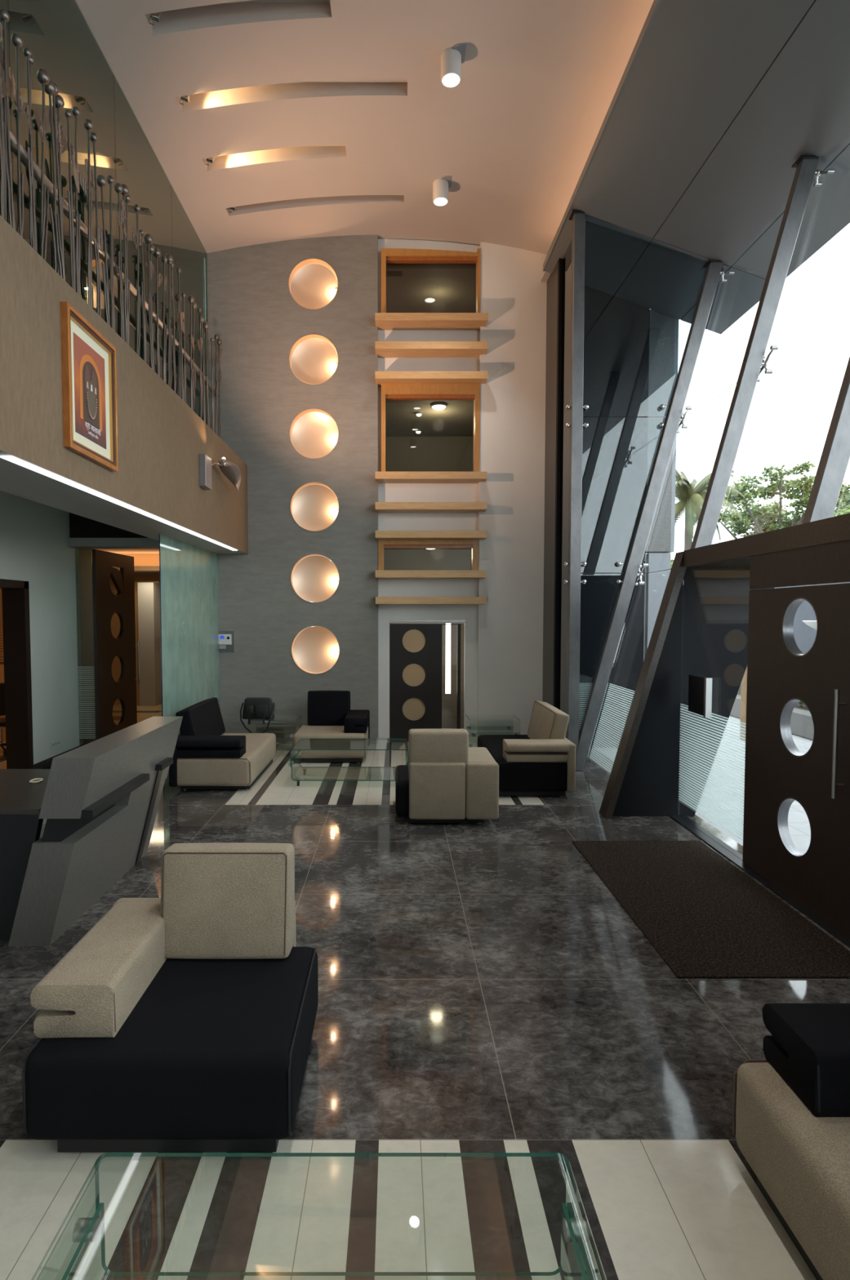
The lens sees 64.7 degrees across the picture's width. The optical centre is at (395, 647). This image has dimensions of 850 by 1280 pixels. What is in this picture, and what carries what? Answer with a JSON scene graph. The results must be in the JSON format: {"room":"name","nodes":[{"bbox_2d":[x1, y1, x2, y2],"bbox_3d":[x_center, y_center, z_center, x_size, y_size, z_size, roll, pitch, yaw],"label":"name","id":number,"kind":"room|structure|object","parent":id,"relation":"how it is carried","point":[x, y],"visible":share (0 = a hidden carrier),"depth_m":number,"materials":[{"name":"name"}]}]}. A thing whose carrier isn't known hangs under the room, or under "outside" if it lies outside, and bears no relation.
{"room":"lobby","nodes":[
{"label":"lobby","id":0,"kind":"room"},
{"bbox_2d":[0,490,83,764],"bbox_3d":[-5.040,0.143,1.749,0.220,3.790,17.480,0,3,0],"label":"wall","id":1,"kind":"structure","parent":0,"point":[33,535],"depth_m":9.54,"materials":[{"name":"grey paint"}]},
{"bbox_2d":[0,578,33,768],"bbox_3d":[-5.050,0.443,8.230,0.300,2.580,1.560,0,3,0],"label":"door","id":2,"kind":"structure","parent":1,"relation":"in","point":[15,593],"depth_m":8.90,"materials":[{"name":"wood"}]},
{"bbox_2d":[77,666,95,738],"bbox_3d":[-4.785,0.054,10.380,0.290,3.155,0.012,0,3,0],"label":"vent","id":3,"kind":"structure","parent":1,"relation":"in","point":[77,666],"depth_m":10.41,"materials":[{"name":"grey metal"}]},
{"bbox_2d":[66,537,182,548],"bbox_3d":[-4.060,-1.588,10.222,2.000,0.130,0.330,0,3,0],"label":"trim","id":4,"kind":"structure","parent":1,"relation":"attached to","point":[77,543],"depth_m":10.06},
{"bbox_2d":[78,548,95,744],"bbox_3d":[-5.375,-0.278,13.752,4.850,3.500,6.500,0,3,0],"label":"wall","id":5,"kind":"structure","parent":0,"point":[84,554],"depth_m":11.20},
{"bbox_2d":[91,549,139,740],"bbox_3d":[-4.509,0.037,10.897,0.144,3.120,1.290,0,3,4],"label":"open door","id":6,"kind":"structure","parent":5,"relation":"in","point":[105,603],"depth_m":10.74,"materials":[{"name":"brown wood"}]},
{"bbox_2d":[109,576,163,704],"bbox_3d":[-6.650,-0.162,16.060,2.100,3.050,0.300,0,3,0],"label":"trim","id":7,"kind":"structure","parent":5,"relation":"attached to","point":[115,622],"depth_m":15.90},
{"bbox_2d":[91,554,208,572],"bbox_3d":[-5.380,-1.692,13.375,4.640,0.360,0.620,0,3,0],"label":"trim","id":8,"kind":"structure","parent":5,"relation":"attached to","point":[142,562],"depth_m":13.53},
{"bbox_2d":[0,215,248,554],"bbox_3d":[-2.800,-1.817,1.915,0.780,1.430,17.998,0,3,0],"label":"wall","id":9,"kind":"structure","parent":0,"point":[161,439],"depth_m":5.82,"materials":[{"name":"paint"}]},
{"bbox_2d":[0,0,13,223],"bbox_3d":[-3.024,-4.338,4.426,0.012,3.370,1.644,0,3,0],"label":"window","id":10,"kind":"structure","parent":9,"relation":"in","point":[3,3],"depth_m":5.21,"materials":[{"name":"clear glass"}]},
{"bbox_2d":[8,0,118,334],"bbox_3d":[-3.024,-4.425,6.253,0.012,3.370,2.004,0,3,0],"label":"glass panel","id":11,"kind":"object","parent":9,"relation":"in","point":[60,42],"depth_m":6.16,"materials":[{"name":"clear glass"}]},
{"bbox_2d":[60,301,118,471],"bbox_3d":[-2.384,-1.990,5.257,0.052,1.030,0.840,0,3,0],"label":"framed picture","id":12,"kind":"object","parent":9,"relation":"attached to","point":[88,360],"visible":1,"depth_m":5.20,"materials":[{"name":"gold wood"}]},
{"bbox_2d":[73,332,106,448],"bbox_3d":[-2.387,-1.990,5.257,0.016,0.730,0.530,0,3,0],"label":"print","id":13,"kind":"object","parent":12,"relation":"attached to","point":[89,364],"depth_m":5.23,"materials":[{"name":"multicoloured"}]},
{"bbox_2d":[69,512,148,537],"bbox_3d":[-4.125,-1.905,10.247,1.870,0.499,0.250,0,3,0],"label":"trim","id":14,"kind":"structure","parent":9,"relation":"attached to","point":[80,526],"depth_m":10.13,"materials":[{"name":"black paint"}]},
{"bbox_2d":[0,8,222,437],"bbox_3d":[-2.820,-3.712,5.175,0.181,2.050,11.688,0,3,0],"label":"railing","id":15,"kind":"object","parent":9,"relation":"on","point":[98,245],"visible":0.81,"depth_m":6.08,"materials":[{"name":"silver metal"}]},
{"bbox_2d":[0,455,237,551],"bbox_3d":[-2.460,-1.347,7.250,0.070,0.011,6.050,0,3,0],"label":"light line","id":16,"kind":"object","parent":9,"relation":"attached to","point":[9,458],"visible":1,"depth_m":5.47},
{"bbox_2d":[113,75,173,390],"bbox_3d":[-3.024,-4.515,8.176,0.012,3.370,1.834,0,3,0],"label":"glass panel","id":17,"kind":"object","parent":9,"relation":"in","point":[138,167],"depth_m":8.02,"materials":[{"name":"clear glass"}]},
{"bbox_2d":[171,186,208,423],"bbox_3d":[-3.024,-4.598,9.939,0.012,3.370,1.684,0,3,0],"label":"window","id":18,"kind":"structure","parent":9,"relation":"in","point":[188,253],"depth_m":9.75,"materials":[{"name":"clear glass"}]},
{"bbox_2d":[199,453,240,491],"bbox_3d":[-2.256,-2.250,8.840,0.260,0.482,1.289,0,3,4],"label":"wall lamp","id":19,"kind":"object","parent":9,"relation":"attached to","point":[231,471],"visible":1,"depth_m":8.44,"materials":[{"name":"grey"}]},
{"bbox_2d":[91,548,199,554],"bbox_3d":[-5.400,-1.915,13.655,4.800,0.060,6.540,0,3,0],"label":"ceiling","id":20,"kind":"structure","parent":0,"point":[121,551],"depth_m":12.91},
{"bbox_2d":[137,582,161,706],"bbox_3d":[-5.845,-0.080,15.914,0.370,2.900,0.400,0,3,0],"label":"pier","id":21,"kind":"object","parent":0,"point":[148,606],"visible":1,"depth_m":15.74,"materials":[{"name":"paint"}]},
{"bbox_2d":[92,572,210,702],"bbox_3d":[-5.400,-0.351,16.352,4.800,3.400,0.100,0,3,0],"label":"wall","id":22,"kind":"structure","parent":0,"point":[185,603],"depth_m":16.29,"materials":[{"name":"white paint"}]},
{"bbox_2d":[163,637,210,702],"bbox_3d":[-4.375,0.551,16.329,2.550,1.600,0.029,0,3,0],"label":"trim","id":23,"kind":"structure","parent":22,"relation":"attached to","point":[167,642],"depth_m":16.29,"materials":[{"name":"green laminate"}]},
{"bbox_2d":[206,235,377,744],"bbox_3d":[-1.670,-2.554,11.062,2.760,8.300,0.340,0,3,0],"label":"wall","id":24,"kind":"structure","parent":0,"point":[255,317],"depth_m":10.88,"materials":[{"name":"paint"}]},
{"bbox_2d":[217,631,233,652],"bbox_3d":[-2.795,-0.092,10.976,0.270,0.350,0.064,0,3,0],"label":"reader","id":25,"kind":"object","parent":24,"relation":"attached to","point":[224,638],"visible":1,"depth_m":10.98,"materials":[{"name":"plastic"}]},
{"bbox_2d":[288,257,337,309],"bbox_3d":[-1.320,-5.828,10.834,0.796,0.796,0.212,0,3,0],"label":"light","id":26,"kind":"object","parent":24,"relation":"attached to","point":[313,283],"visible":0.95,"depth_m":10.91,"materials":[{"name":"brown"}]},
{"bbox_2d":[288,333,338,384],"bbox_3d":[-1.320,-4.643,10.889,0.796,0.796,0.212,0,3,0],"label":"light","id":27,"kind":"object","parent":24,"relation":"attached to","point":[313,359],"visible":0.88,"depth_m":10.96,"materials":[{"name":"brown"}]},
{"bbox_2d":[289,408,338,458],"bbox_3d":[-1.320,-3.465,10.945,0.796,0.796,0.212,0,3,0],"label":"light","id":28,"kind":"object","parent":24,"relation":"attached to","point":[313,433],"visible":0.97,"depth_m":11.02,"materials":[{"name":"brown"}]},
{"bbox_2d":[289,482,338,531],"bbox_3d":[-1.320,-2.292,11.000,0.796,0.796,0.212,0,3,0],"label":"light","id":29,"kind":"object","parent":24,"relation":"attached to","point":[313,506],"visible":0.97,"depth_m":11.08,"materials":[{"name":"brown"}]},
{"bbox_2d":[290,554,339,602],"bbox_3d":[-1.320,-1.133,11.055,0.796,0.796,0.212,0,3,0],"label":"light","id":30,"kind":"object","parent":24,"relation":"attached to","point":[314,578],"visible":0.98,"depth_m":11.13,"materials":[{"name":"brown"}]},
{"bbox_2d":[291,626,339,674],"bbox_3d":[-1.320,0.038,11.110,0.796,0.796,0.212,0,3,0],"label":"light","id":31,"kind":"object","parent":24,"relation":"attached to","point":[315,650],"visible":0.98,"depth_m":11.19,"materials":[{"name":"brown"}]},
{"bbox_2d":[75,0,653,254],"bbox_3d":[-0.330,-6.044,1.777,5.540,0.374,18.120,0,3,0],"label":"ceiling","id":32,"kind":"structure","parent":0,"point":[515,138],"depth_m":7.92,"materials":[{"name":"paint"}]},
{"bbox_2d":[146,0,330,29],"bbox_3d":[-1.560,-6.413,6.685,1.860,0.277,0.280,0,3,0],"label":"trim","id":33,"kind":"structure","parent":32,"relation":"attached to","point":[171,18],"depth_m":6.80,"materials":[{"name":"paint"}]},
{"bbox_2d":[204,143,346,166],"bbox_3d":[-1.575,-6.508,8.753,1.890,0.282,0.280,0,3,0],"label":"trim","id":34,"kind":"structure","parent":32,"relation":"attached to","point":[300,150],"depth_m":8.87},
{"bbox_2d":[177,79,407,106],"bbox_3d":[-1.181,-6.460,7.719,2.677,0.282,0.270,0,3,0],"label":"trim","id":35,"kind":"structure","parent":32,"relation":"attached to","point":[373,84],"depth_m":7.83,"materials":[{"name":"paint"}]},
{"bbox_2d":[229,195,404,211],"bbox_3d":[-1.170,-6.561,9.787,2.620,0.275,0.230,0,3,0],"label":"trim","id":36,"kind":"structure","parent":32,"relation":"attached to","point":[354,197],"depth_m":9.88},
{"bbox_2d":[432,175,452,206],"bbox_3d":[0.699,-6.372,9.368,0.359,0.250,0.260,2,3,34],"label":"ceiling light","id":37,"kind":"object","parent":32,"relation":"in","point":[440,186],"visible":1,"depth_m":9.31,"materials":[{"name":"grey"}]},
{"bbox_2d":[440,43,466,88],"bbox_3d":[0.669,-6.274,7.240,0.359,0.250,0.260,2,3,34],"label":"ceiling light","id":38,"kind":"object","parent":32,"relation":"in","point":[451,59],"visible":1,"depth_m":7.18,"materials":[{"name":"grey"}]},
{"bbox_2d":[442,73,459,86],"bbox_3d":[0.600,-6.160,7.268,0.191,0.006,0.191,0,3,0],"label":"diffuser","id":39,"kind":"object","parent":38,"relation":"attached to","point":[448,79],"depth_m":7.27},
{"bbox_2d":[0,702,849,1279],"bbox_3d":[-3.150,1.906,5.095,12.700,0.053,24.000,0,3,0],"label":"floor","id":40,"kind":"structure","parent":0,"point":[482,988],"depth_m":3.08,"materials":[{"name":"stone"}]},
{"bbox_2d":[0,682,6,755],"bbox_3d":[-6.150,1.080,10.413,0.593,1.099,0.615,2,3,30],"label":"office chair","id":41,"kind":"object","parent":40,"relation":"on","point":[2,723],"visible":0.25,"depth_m":10.22,"materials":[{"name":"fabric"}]},
{"bbox_2d":[0,716,182,946],"bbox_3d":[-3.254,1.269,5.155,2.692,1.220,1.760,0,3,0],"label":"reception desk","id":42,"kind":"object","parent":40,"relation":"on","point":[99,800],"visible":1,"depth_m":4.45,"materials":[{"name":"metal"}]},
{"bbox_2d":[0,768,49,814],"bbox_3d":[-3.450,1.033,4.889,2.300,0.035,1.130,0,3,0],"label":"countertop","id":43,"kind":"structure","parent":42,"relation":"on","point":[18,796],"depth_m":4.76,"materials":[{"name":"grey laminate"}]},
{"bbox_2d":[21,842,318,1151],"bbox_3d":[-0.934,1.498,3.060,1.073,0.960,0.988,0,3,0],"label":"lounge chair","id":44,"kind":"object","parent":40,"relation":"on","point":[183,1020],"visible":1,"depth_m":2.73,"materials":[{"name":"black"}]},
{"bbox_2d":[160,842,294,959],"bbox_3d":[-0.845,1.275,3.391,0.654,0.547,0.238,0,3,0],"label":"cushion","id":45,"kind":"object","parent":44,"relation":"on","point":[219,900],"depth_m":3.29,"materials":[{"name":"beige fabric"}]},
{"bbox_2d":[159,533,219,786],"bbox_3d":[-2.900,0.102,9.650,0.012,3.128,2.710,0,3,0],"label":"glass wall","id":46,"kind":"structure","parent":40,"relation":"on","point":[166,662],"depth_m":8.32,"materials":[{"name":"blue"}]},
{"bbox_2d":[168,697,275,790],"bbox_3d":[-2.242,1.227,8.879,1.020,0.953,1.773,0,3,0],"label":"lounge sofa","id":47,"kind":"object","parent":40,"relation":"on","point":[205,757],"visible":0.97,"depth_m":8.07,"materials":[{"name":"black"}]},
{"bbox_2d":[175,697,225,735],"bbox_3d":[-2.603,1.019,9.018,0.297,0.551,1.334,0,3,0],"label":"cushion","id":48,"kind":"object","parent":47,"relation":"on","point":[204,717],"depth_m":8.80,"materials":[{"name":"black fabric"}]},
{"bbox_2d":[249,715,301,751],"bbox_3d":[-1.860,1.357,10.386,0.720,0.550,0.680,0,3,0],"label":"glass table","id":49,"kind":"object","parent":40,"relation":"on","point":[297,717],"visible":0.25,"depth_m":10.40,"materials":[{"name":"teal"}]},
{"bbox_2d":[240,697,274,733],"bbox_3d":[-2.095,1.043,10.154,0.529,0.553,0.254,0,3,0],"label":"shoulder bag","id":50,"kind":"object","parent":49,"relation":"on","point":[254,708],"visible":0.97,"depth_m":10.12,"materials":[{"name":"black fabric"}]},
{"bbox_2d":[31,1152,606,1279],"bbox_3d":[-0.194,1.804,1.707,1.520,0.475,0.720,0,3,0],"label":"glass table","id":51,"kind":"object","parent":40,"relation":"on","point":[86,1230],"visible":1,"depth_m":2.06,"materials":[{"name":"teal"}]},
{"bbox_2d":[293,690,369,762],"bbox_3d":[-0.946,1.165,10.102,1.073,0.960,1.028,0,3,0],"label":"lounge chair","id":52,"kind":"object","parent":40,"relation":"on","point":[330,714],"visible":0.94,"depth_m":9.72,"materials":[{"name":"black"}]},
{"bbox_2d":[307,690,350,725],"bbox_3d":[-1.040,0.942,10.454,0.664,0.547,0.238,0,3,0],"label":"cushion","id":53,"kind":"object","parent":52,"relation":"on","point":[325,708],"depth_m":10.35,"materials":[{"name":"black fabric"}]},
{"bbox_2d":[288,738,408,786],"bbox_3d":[-0.575,1.477,8.644,1.520,0.475,0.730,0,3,0],"label":"glass table","id":54,"kind":"object","parent":40,"relation":"on","point":[295,753],"visible":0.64,"depth_m":8.53,"materials":[{"name":"teal"}]},
{"bbox_2d":[395,728,498,823],"bbox_3d":[0.519,1.302,7.203,1.043,0.961,0.988,0,3,0],"label":"lounge chair","id":55,"kind":"object","parent":40,"relation":"on","point":[444,780],"visible":1,"depth_m":6.73,"materials":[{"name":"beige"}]},
{"bbox_2d":[408,728,468,777],"bbox_3d":[0.435,1.109,6.866,0.614,0.545,0.224,0,3,0],"label":"cushion","id":56,"kind":"object","parent":55,"relation":"on","point":[424,745],"depth_m":6.76,"materials":[{"name":"beige fabric"}]},
{"bbox_2d":[465,714,519,746],"bbox_3d":[1.500,1.355,10.445,0.760,0.550,0.680,0,3,0],"label":"glass table","id":57,"kind":"object","parent":40,"relation":"on","point":[468,716],"visible":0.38,"depth_m":10.48,"materials":[{"name":"teal"}]},
{"bbox_2d":[477,700,576,796],"bbox_3d":[1.634,1.235,8.679,0.944,0.956,1.873,0,3,0],"label":"lounge chair","id":58,"kind":"object","parent":40,"relation":"on","point":[541,762],"visible":0.94,"depth_m":7.78,"materials":[{"name":"black"}]},
{"bbox_2d":[527,700,569,738],"bbox_3d":[1.965,1.031,8.698,0.282,0.551,1.234,0,3,0],"label":"cushion","id":59,"kind":"object","parent":58,"relation":"on","point":[547,721],"depth_m":8.40,"materials":[{"name":"beige fabric"}]},
{"bbox_2d":[565,209,585,771],"bbox_3d":[2.420,-2.020,9.035,0.220,7.425,0.180,0,3,0],"label":"upright post","id":60,"kind":"object","parent":40,"relation":"on","point":[577,216],"visible":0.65,"depth_m":8.96,"materials":[{"name":"metal"}]},
{"bbox_2d":[589,568,671,773],"bbox_3d":[2.957,0.394,8.128,0.710,2.675,1.988,0,3,0],"label":"window","id":61,"kind":"structure","parent":40,"relation":"on","point":[617,729],"depth_m":8.65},
{"bbox_2d":[575,258,723,771],"bbox_3d":[3.372,-1.721,9.029,1.995,6.828,0.160,0,3,0],"label":"column","id":62,"kind":"structure","parent":40,"relation":"on","point":[713,267],"depth_m":8.98,"materials":[{"name":"metal"}]},
{"bbox_2d":[578,683,608,769],"bbox_3d":[2.903,0.338,9.172,0.806,2.688,0.012,0,3,0],"label":"window","id":63,"kind":"structure","parent":62,"relation":"attached to","point":[580,683],"depth_m":9.19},
{"bbox_2d":[572,840,849,978],"bbox_3d":[2.255,1.875,5.106,1.210,0.011,2.372,0,3,0],"label":"door mat","id":64,"kind":"object","parent":40,"relation":"on","point":[705,917],"visible":1,"depth_m":4.69,"materials":[{"name":"carpet"}]},
{"bbox_2d":[599,513,849,818],"bbox_3d":[3.128,0.540,3.945,1.877,2.790,6.430,0,3,0],"label":"entrance portal","id":65,"kind":"object","parent":40,"relation":"on","point":[700,628],"visible":0.87,"depth_m":7.01,"materials":[{"name":"black stone"}]},
{"bbox_2d":[678,557,749,842],"bbox_3d":[2.991,0.510,6.356,0.012,2.598,1.330,0,3,0],"label":"glass panel","id":66,"kind":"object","parent":65,"relation":"attached to","point":[712,716],"depth_m":6.29,"materials":[{"name":"glass"}]},
{"bbox_2d":[688,675,712,717],"bbox_3d":[2.954,0.466,6.524,0.057,0.375,0.410,0,3,0],"label":"plate","id":67,"kind":"object","parent":66,"relation":"attached to","point":[700,688],"visible":1,"depth_m":6.46,"materials":[{"name":"black metal"}]},
{"bbox_2d":[690,154,819,549],"bbox_3d":[3.744,-3.025,6.965,1.252,4.028,0.160,0,3,0],"label":"column","id":68,"kind":"structure","parent":65,"relation":"on","point":[806,165],"depth_m":6.92,"materials":[{"name":"metal"}]},
{"bbox_2d":[756,345,778,382],"bbox_3d":[3.841,-2.947,6.969,0.115,0.281,0.281,0,3,0],"label":"fitting","id":69,"kind":"object","parent":68,"relation":"attached to","point":[765,363],"visible":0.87,"depth_m":6.90,"materials":[{"name":"silver metal"}]},
{"bbox_2d":[742,582,849,937],"bbox_3d":[2.972,0.712,4.969,0.150,2.321,1.430,0,3,0],"label":"entrance door","id":70,"kind":"structure","parent":65,"relation":"attached to","point":[780,676],"depth_m":4.94,"materials":[{"name":"brown wood"}]},
{"bbox_2d":[749,539,849,588],"bbox_3d":[3.009,-0.520,3.302,0.073,0.273,4.645,0,3,0],"label":"header panel","id":71,"kind":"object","parent":65,"relation":"attached to","point":[828,562],"depth_m":4.88,"materials":[{"name":"brown wood"}]},
{"bbox_2d":[801,356,849,524],"bbox_3d":[3.744,-2.933,5.017,1.252,4.028,0.160,0,3,0],"label":"column","id":72,"kind":"structure","parent":65,"relation":"on","point":[835,455],"depth_m":5.05,"materials":[{"name":"metal"}]},
{"bbox_2d":[669,815,849,947],"bbox_3d":[2.980,1.928,3.995,0.160,0.012,6.200,0,3,0],"label":"trim","id":73,"kind":"structure","parent":40,"relation":"on","point":[713,842],"depth_m":5.59,"materials":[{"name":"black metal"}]},
{"bbox_2d":[732,1003,849,1279],"bbox_3d":[1.784,1.564,1.655,0.994,0.960,1.909,0,3,0],"label":"lounge sofa","id":74,"kind":"object","parent":40,"relation":"on","point":[792,1126],"visible":1,"depth_m":2.27,"materials":[{"name":"black"}]},
{"bbox_2d":[389,622,464,728],"bbox_3d":[0.800,0.409,12.033,3.000,2.390,1.400,0,3,0],"label":"wall","id":75,"kind":"structure","parent":0,"point":[449,701],"depth_m":12.64,"materials":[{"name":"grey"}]},
{"bbox_2d":[389,620,465,622],"bbox_3d":[0.522,-0.429,11.122,1.255,0.050,0.060,0,3,0],"label":"trim","id":76,"kind":"structure","parent":75,"relation":"attached to","point":[390,621],"depth_m":11.09,"materials":[{"name":"silver metal"}]},
{"bbox_2d":[445,622,450,693],"bbox_3d":[0.902,0.137,11.534,0.085,1.320,0.030,0,3,0],"label":"tube light","id":77,"kind":"object","parent":75,"relation":"attached to","point":[447,626],"visible":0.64,"depth_m":11.52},
{"bbox_2d":[383,548,471,569],"bbox_3d":[0.800,-1.446,12.921,3.000,1.308,3.450,0,3,0],"label":"wall","id":78,"kind":"structure","parent":0,"point":[393,558],"depth_m":14.53,"materials":[{"name":"paint"}]},
{"bbox_2d":[377,239,479,742],"bbox_3d":[0.535,-2.554,11.072,1.650,8.300,0.100,0,3,0],"label":"wall","id":79,"kind":"structure","parent":0,"point":[387,492],"depth_m":11.05,"materials":[{"name":"white paint"}]},
{"bbox_2d":[389,623,460,742],"bbox_3d":[0.492,0.595,11.236,1.185,1.977,0.050,0,3,0],"label":"door","id":80,"kind":"structure","parent":79,"relation":"attached to","point":[415,665],"depth_m":11.21,"materials":[{"name":"wood"}]},
{"bbox_2d":[377,539,478,569],"bbox_3d":[0.535,-1.498,11.012,1.638,0.532,0.171,0,3,0],"label":"window unit","id":81,"kind":"structure","parent":79,"relation":"attached to","point":[382,544],"depth_m":10.93,"materials":[{"name":"brown wood"}]},
{"bbox_2d":[381,383,479,471],"bbox_3d":[0.561,-3.525,10.917,1.593,1.464,0.171,0,3,0],"label":"window unit","id":82,"kind":"structure","parent":79,"relation":"attached to","point":[388,391],"depth_m":10.81,"materials":[{"name":"brown wood"}]},
{"bbox_2d":[381,248,480,312],"bbox_3d":[0.561,-5.816,10.809,1.593,1.120,0.171,0,3,0],"label":"window unit","id":83,"kind":"structure","parent":79,"relation":"attached to","point":[388,255],"depth_m":10.72,"materials":[{"name":"brown wood"}]},
{"bbox_2d":[374,371,487,386],"bbox_3d":[0.562,-4.309,10.753,1.775,0.115,0.368,0,3,0],"label":"wall shelf","id":84,"kind":"object","parent":79,"relation":"attached to","point":[380,377],"visible":0.96,"depth_m":10.57,"materials":[{"name":"brown wood"}]},
{"bbox_2d":[375,471,486,483],"bbox_3d":[0.562,-2.746,10.827,1.775,0.115,0.368,0,3,0],"label":"wall shelf","id":85,"kind":"object","parent":79,"relation":"attached to","point":[380,477],"visible":1,"depth_m":10.64,"materials":[{"name":"brown wood"}]},
{"bbox_2d":[375,502,486,512],"bbox_3d":[0.562,-2.266,10.849,1.775,0.115,0.368,0,3,0],"label":"wall shelf","id":86,"kind":"object","parent":79,"relation":"attached to","point":[380,507],"visible":1,"depth_m":10.67,"materials":[{"name":"brown wood"}]},
{"bbox_2d":[375,530,486,539],"bbox_3d":[0.562,-1.817,10.870,1.775,0.115,0.368,0,3,0],"label":"wall shelf","id":87,"kind":"object","parent":79,"relation":"attached to","point":[380,535],"visible":0.92,"depth_m":10.69,"materials":[{"name":"brown wood"}]},
{"bbox_2d":[375,569,486,578],"bbox_3d":[0.562,-1.187,10.900,1.775,0.115,0.368,0,3,0],"label":"wall shelf","id":88,"kind":"object","parent":79,"relation":"attached to","point":[380,574],"visible":1,"depth_m":10.72,"materials":[{"name":"brown wood"}]},
{"bbox_2d":[375,596,486,604],"bbox_3d":[0.562,-0.763,10.920,1.775,0.115,0.368,0,3,0],"label":"wall shelf","id":89,"kind":"object","parent":79,"relation":"attached to","point":[379,600],"visible":1,"depth_m":10.74,"materials":[{"name":"brown wood"}]},
{"bbox_2d":[374,312,488,330],"bbox_3d":[0.562,-5.208,10.711,1.775,0.115,0.368,0,3,0],"label":"wall shelf","id":90,"kind":"object","parent":79,"relation":"attached to","point":[384,321],"visible":0.96,"depth_m":10.56,"materials":[{"name":"brown wood"}]},
{"bbox_2d":[374,341,488,357],"bbox_3d":[0.562,-4.768,10.731,1.775,0.115,0.368,0,3,0],"label":"wall shelf","id":91,"kind":"object","parent":79,"relation":"attached to","point":[383,348],"visible":0.96,"depth_m":10.56,"materials":[{"name":"brown wood"}]},
{"bbox_2d":[385,400,473,471],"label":"window","id":92,"kind":"structure","parent":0,"point":[444,442],"depth_m":14.38,"materials":[{"name":"glass"}]},
{"bbox_2d":[386,263,475,312],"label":"window","id":93,"kind":"structure","parent":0,"point":[410,287],"depth_m":12.32,"materials":[{"name":"glass"}]},
{"bbox_2d":[476,241,546,742],"bbox_3d":[1.980,-2.553,11.042,1.240,8.300,0.300,0,3,0],"label":"wall","id":94,"kind":"structure","parent":0,"point":[512,439],"depth_m":10.89,"materials":[{"name":"white paint"}]},
{"bbox_2d":[542,230,558,706],"bbox_3d":[2.510,-2.378,10.524,0.180,8.000,0.749,0,3,0],"label":"wall","id":95,"kind":"structure","parent":0,"point":[553,281],"depth_m":10.46,"materials":[{"name":"paint"}]},
{"bbox_2d":[553,257,562,708],"bbox_3d":[2.487,-2.160,10.130,0.125,7.600,0.060,0,3,0],"label":"trim","id":96,"kind":"structure","parent":95,"relation":"attached to","point":[560,260],"depth_m":10.09,"materials":[{"name":"black metal"}]},
{"bbox_2d":[557,240,571,737],"bbox_3d":[2.480,-2.136,9.625,0.020,7.600,1.070,0,3,0],"label":"window","id":97,"kind":"structure","parent":95,"relation":"in","point":[566,260],"depth_m":9.80,"materials":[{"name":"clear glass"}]},
{"bbox_2d":[578,285,649,747],"bbox_3d":[3.292,-2.339,10.752,1.345,7.900,0.300,0,3,0],"label":"wall","id":98,"kind":"structure","parent":0,"point":[616,330],"depth_m":10.58,"materials":[{"name":"clear glass"}]},
{"bbox_2d":[643,553,645,661],"bbox_3d":[3.810,0.047,10.894,0.380,3.120,0.240,0,3,0],"label":"wall","id":99,"kind":"structure","parent":0,"point":[645,553],"depth_m":10.74,"materials":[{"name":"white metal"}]},
{"bbox_2d":[644,552,671,658],"bbox_3d":[4.205,0.048,10.864,0.350,3.120,0.260,0,3,0],"label":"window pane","id":100,"kind":"structure","parent":99,"relation":"attached to","point":[655,583],"depth_m":10.69,"materials":[{"name":"clear glass"}]},
{"bbox_2d":[644,309,675,553],"bbox_3d":[4.168,-3.408,10.701,0.395,3.760,0.300,0,3,0],"label":"panel","id":101,"kind":"object","parent":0,"point":[661,326],"visible":0.57,"depth_m":10.53,"materials":[{"name":"clear glass"}]},
{"bbox_2d":[667,318,678,552],"bbox_3d":[4.403,-3.408,10.711,0.074,3.760,0.240,0,3,0],"label":"trim","id":102,"kind":"structure","parent":101,"relation":"attached to","point":[676,335],"depth_m":10.62,"materials":[{"name":"white metal"}]},
{"bbox_2d":[542,0,849,334],"bbox_3d":[3.675,-4.989,1.597,2.779,1.063,17.660,0,3,0],"label":"ceiling","id":103,"kind":"structure","parent":0,"point":[713,105],"depth_m":7.17,"materials":[{"name":"paint"}]},
{"label":"outside","id":104,"kind":"structure","parent":0,"visible":0},
{"bbox_2d":[595,715,813,854],"bbox_3d":[18.500,1.020,24.075,43.000,0.055,72.000,0,3,0],"label":"ground","id":105,"kind":"structure","parent":104,"point":[798,824],"depth_m":7.40,"materials":[{"name":"stone"}]},
{"bbox_2d":[674,469,744,550],"bbox_3d":[12.315,-3.420,27.933,4.172,8.458,4.143,-1,3,-22],"label":"palm tree","id":106,"kind":"object","parent":105,"relation":"on","point":[690,496],"visible":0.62,"depth_m":27.41,"materials":[{"name":"green plant"}]},
{"bbox_2d":[739,664,747,740],"bbox_3d":[5.565,0.082,11.417,1.370,3.000,0.460,0,3,0],"label":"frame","id":107,"kind":"object","parent":105,"relation":"on","point":[744,682],"visible":0.06,"depth_m":11.42,"materials":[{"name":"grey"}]},
{"bbox_2d":[729,694,813,740],"bbox_3d":[7.250,1.590,6.832,0.300,0.420,21.500,0,3,0],"label":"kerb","id":108,"kind":"object","parent":105,"relation":"on","point":[802,725],"depth_m":11.82,"materials":[{"name":"grey concrete"}]},
{"bbox_2d":[694,460,849,538],"bbox_3d":[20.855,-4.425,36.562,8.970,9.658,9.405,1,3,22],"label":"broad tree","id":109,"kind":"object","parent":105,"relation":"on","point":[756,516],"visible":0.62,"depth_m":34.19,"materials":[{"name":"green plant"}]},
{"bbox_2d":[738,582,849,702],"bbox_3d":[8.400,0.348,5.773,0.200,3.000,23.500,0,3,0],"label":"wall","id":110,"kind":"structure","parent":105,"relation":"on","point":[804,635],"depth_m":13.60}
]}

